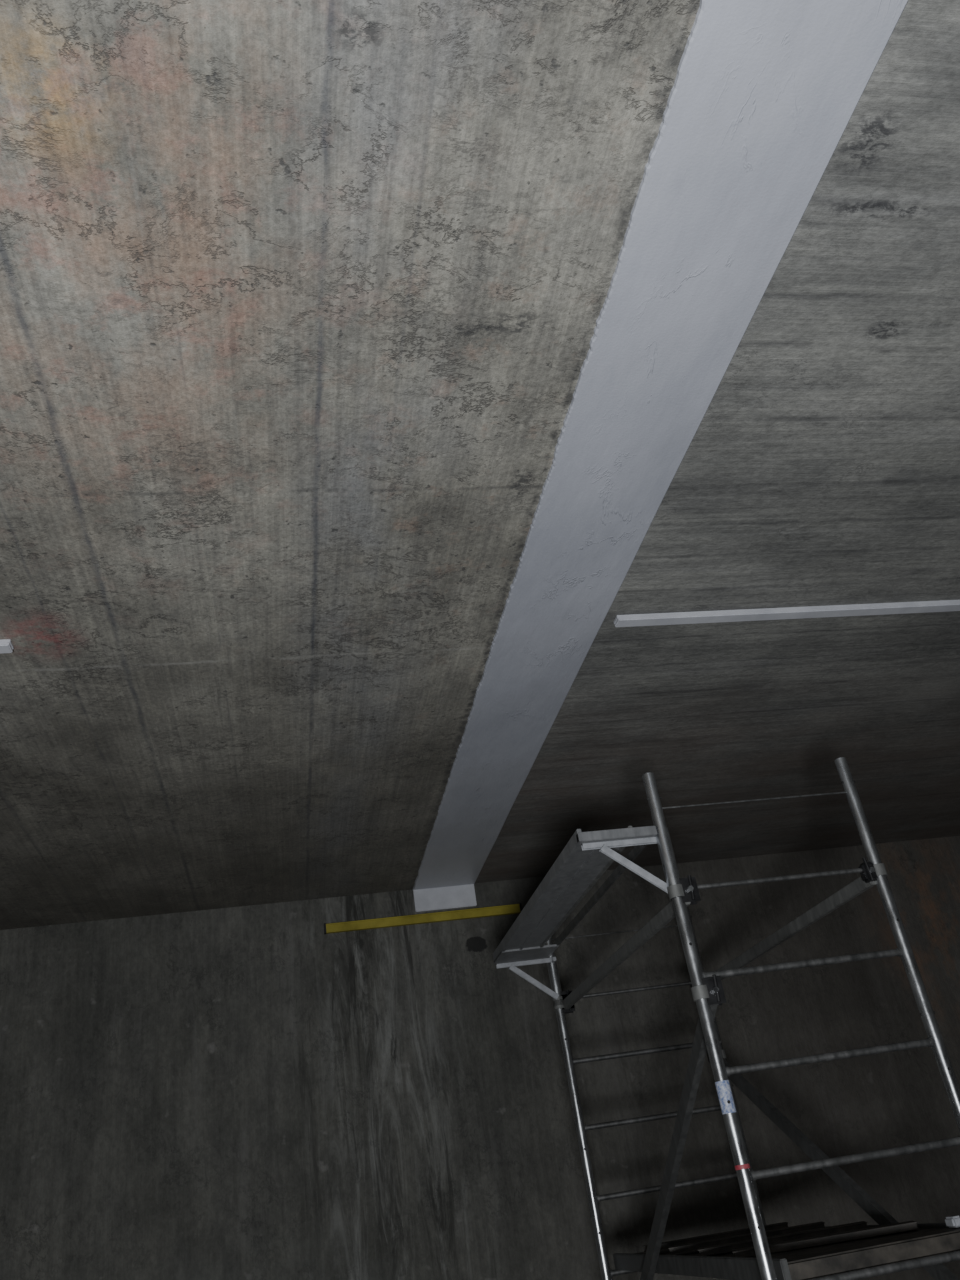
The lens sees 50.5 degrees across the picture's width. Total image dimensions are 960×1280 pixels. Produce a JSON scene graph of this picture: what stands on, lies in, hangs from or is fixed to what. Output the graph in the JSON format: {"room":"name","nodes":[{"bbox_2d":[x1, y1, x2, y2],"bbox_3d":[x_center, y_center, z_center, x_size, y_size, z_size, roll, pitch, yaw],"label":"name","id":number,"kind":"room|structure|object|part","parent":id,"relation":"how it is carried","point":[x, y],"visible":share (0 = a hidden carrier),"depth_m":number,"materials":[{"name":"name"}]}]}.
{"room":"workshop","nodes":[
{"label":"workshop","id":0,"kind":"room"},
{"bbox_2d":[0,0,959,929],"bbox_3d":[0.551,-1.121,2.003,11.000,0.200,10.110,-3,-30,-12],"label":"ceiling","id":1,"kind":"structure","parent":0,"point":[301,302],"depth_m":2.71,"materials":[{"name":"concrete"}]},
{"bbox_2d":[0,639,13,653],"bbox_3d":[-2.797,0.084,2.925,2.710,0.024,0.053,-3,-30,-12],"label":"light fixture","id":2,"kind":"object","parent":1,"relation":"attached to","point":[6,646],"visible":1,"depth_m":3.18,"materials":[{"name":"white plastic"}]},
{"bbox_2d":[412,0,907,912],"bbox_3d":[0.324,-0.215,3.190,0.388,0.145,7.110,-3,-30,-12],"label":"ceiling beam","id":3,"kind":"structure","parent":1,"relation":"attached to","point":[763,95],"depth_m":2.43,"materials":[{"name":"white paint"}]},
{"bbox_2d":[614,600,959,626],"bbox_3d":[2.140,-0.148,3.969,3.388,0.024,0.053,-3,-30,-12],"label":"light fixture","id":4,"kind":"object","parent":1,"relation":"attached to","point":[631,620],"visible":1,"depth_m":3.74,"materials":[{"name":"white plastic"}]},
{"bbox_2d":[0,836,959,1279],"bbox_3d":[0.008,2.925,5.571,11.000,3.560,0.200,-3,-30,-12],"label":"wall","id":5,"kind":"structure","parent":0,"point":[252,1092],"depth_m":5.69,"materials":[{"name":"concrete"}]},
{"bbox_2d":[324,903,521,933],"bbox_3d":[-0.332,1.673,6.114,1.199,0.056,0.032,-3,-30,-12],"label":"tape strip","id":6,"kind":"object","parent":5,"relation":"attached to","point":[348,926],"visible":0.88,"depth_m":6.10,"materials":[{"name":"paint"}]},
{"bbox_3d":[-0.335,1.654,6.125,1.185,0.008,0.029,-3,-30,-12],"label":"rail","id":7,"kind":"part","parent":6,"relation":"part of","materials":[{"name":"yellow paint"}]},
{"bbox_3d":[1.061,1.950,0.275,11.000,0.200,10.110,-3,-30,-12],"label":"floor","id":8,"kind":"structure","parent":0,"visible":0},
{"bbox_2d":[493,757,959,1279],"bbox_3d":[0.890,2.143,3.711,1.074,2.851,1.925,-3,-30,-12],"label":"scaffold tower","id":9,"kind":"object","parent":8,"relation":"on","point":[856,1250],"visible":1,"depth_m":3.49,"materials":[{"name":"silver metal"}]},
{"bbox_3d":[0.221,1.568,4.943,0.286,0.018,0.018,-3,-30,-12],"label":"bracket arm","id":10,"kind":"part","parent":9,"relation":"part of","materials":[{"name":"white paint"}]},
{"bbox_2d":[493,826,656,963],"bbox_3d":[0.332,1.090,4.191,0.277,0.047,1.760,-3,-30,-12],"label":"plank","id":11,"kind":"object","parent":9,"relation":"on","point":[580,864],"depth_m":3.97,"materials":[{"name":"metal"}]},
{"bbox_3d":[0.509,2.532,4.471,0.042,2.667,0.042,-3,-30,-12],"label":"post","id":12,"kind":"part","parent":9,"relation":"part of","materials":[{"name":"silver metal"}]},
{"bbox_3d":[0.485,0.692,3.463,0.286,0.018,0.018,-3,-30,-12],"label":"bracket arm","id":13,"kind":"part","parent":9,"relation":"part of","materials":[{"name":"white paint"}]},
{"bbox_3d":[0.548,1.308,4.144,0.025,0.045,1.800,-3,-30,-12],"label":"rail","id":14,"kind":"part","parent":9,"relation":"part of","materials":[{"name":"metal"}]},
{"bbox_3d":[0.701,0.821,3.376,0.017,0.081,0.011,-3,-30,-12],"label":"clamp lever","id":15,"kind":"part","parent":9,"relation":"part of","materials":[{"name":"black plastic"}]},
{"bbox_3d":[0.783,1.625,2.940,0.042,2.667,0.042,-3,-30,-12],"label":"post","id":16,"kind":"part","parent":9,"relation":"part of","materials":[{"name":"silver metal"}]},
{"bbox_3d":[0.748,1.101,3.218,0.017,0.081,0.011,-3,-30,-12],"label":"clamp lever","id":17,"kind":"part","parent":9,"relation":"part of","materials":[{"name":"black plastic"}]},
{"bbox_3d":[1.239,2.496,4.623,0.042,2.667,0.042,-3,-30,-12],"label":"post","id":18,"kind":"part","parent":9,"relation":"part of","materials":[{"name":"silver metal"}]},
{"bbox_3d":[1.219,1.275,4.284,0.025,0.045,1.800,-3,-30,-12],"label":"rail","id":19,"kind":"part","parent":9,"relation":"part of","materials":[{"name":"metal"}]},
{"bbox_3d":[1.339,0.790,3.509,0.017,0.081,0.011,-3,-30,-12],"label":"clamp lever","id":20,"kind":"part","parent":9,"relation":"part of","materials":[{"name":"black plastic"}]},
{"bbox_3d":[1.513,1.589,3.092,0.042,2.667,0.042,-3,-30,-12],"label":"post","id":21,"kind":"part","parent":9,"relation":"part of","materials":[{"name":"silver metal"}]},
{"bbox_2d":[945,1216,959,1227],"bbox_3d":[1.442,1.770,3.096,0.035,0.030,0.050,-3,-30,-12],"label":"coupler","id":22,"kind":"object","parent":9,"relation":"in","point":[951,1221],"depth_m":3.08,"materials":[{"name":"silver metal"}]}
]}

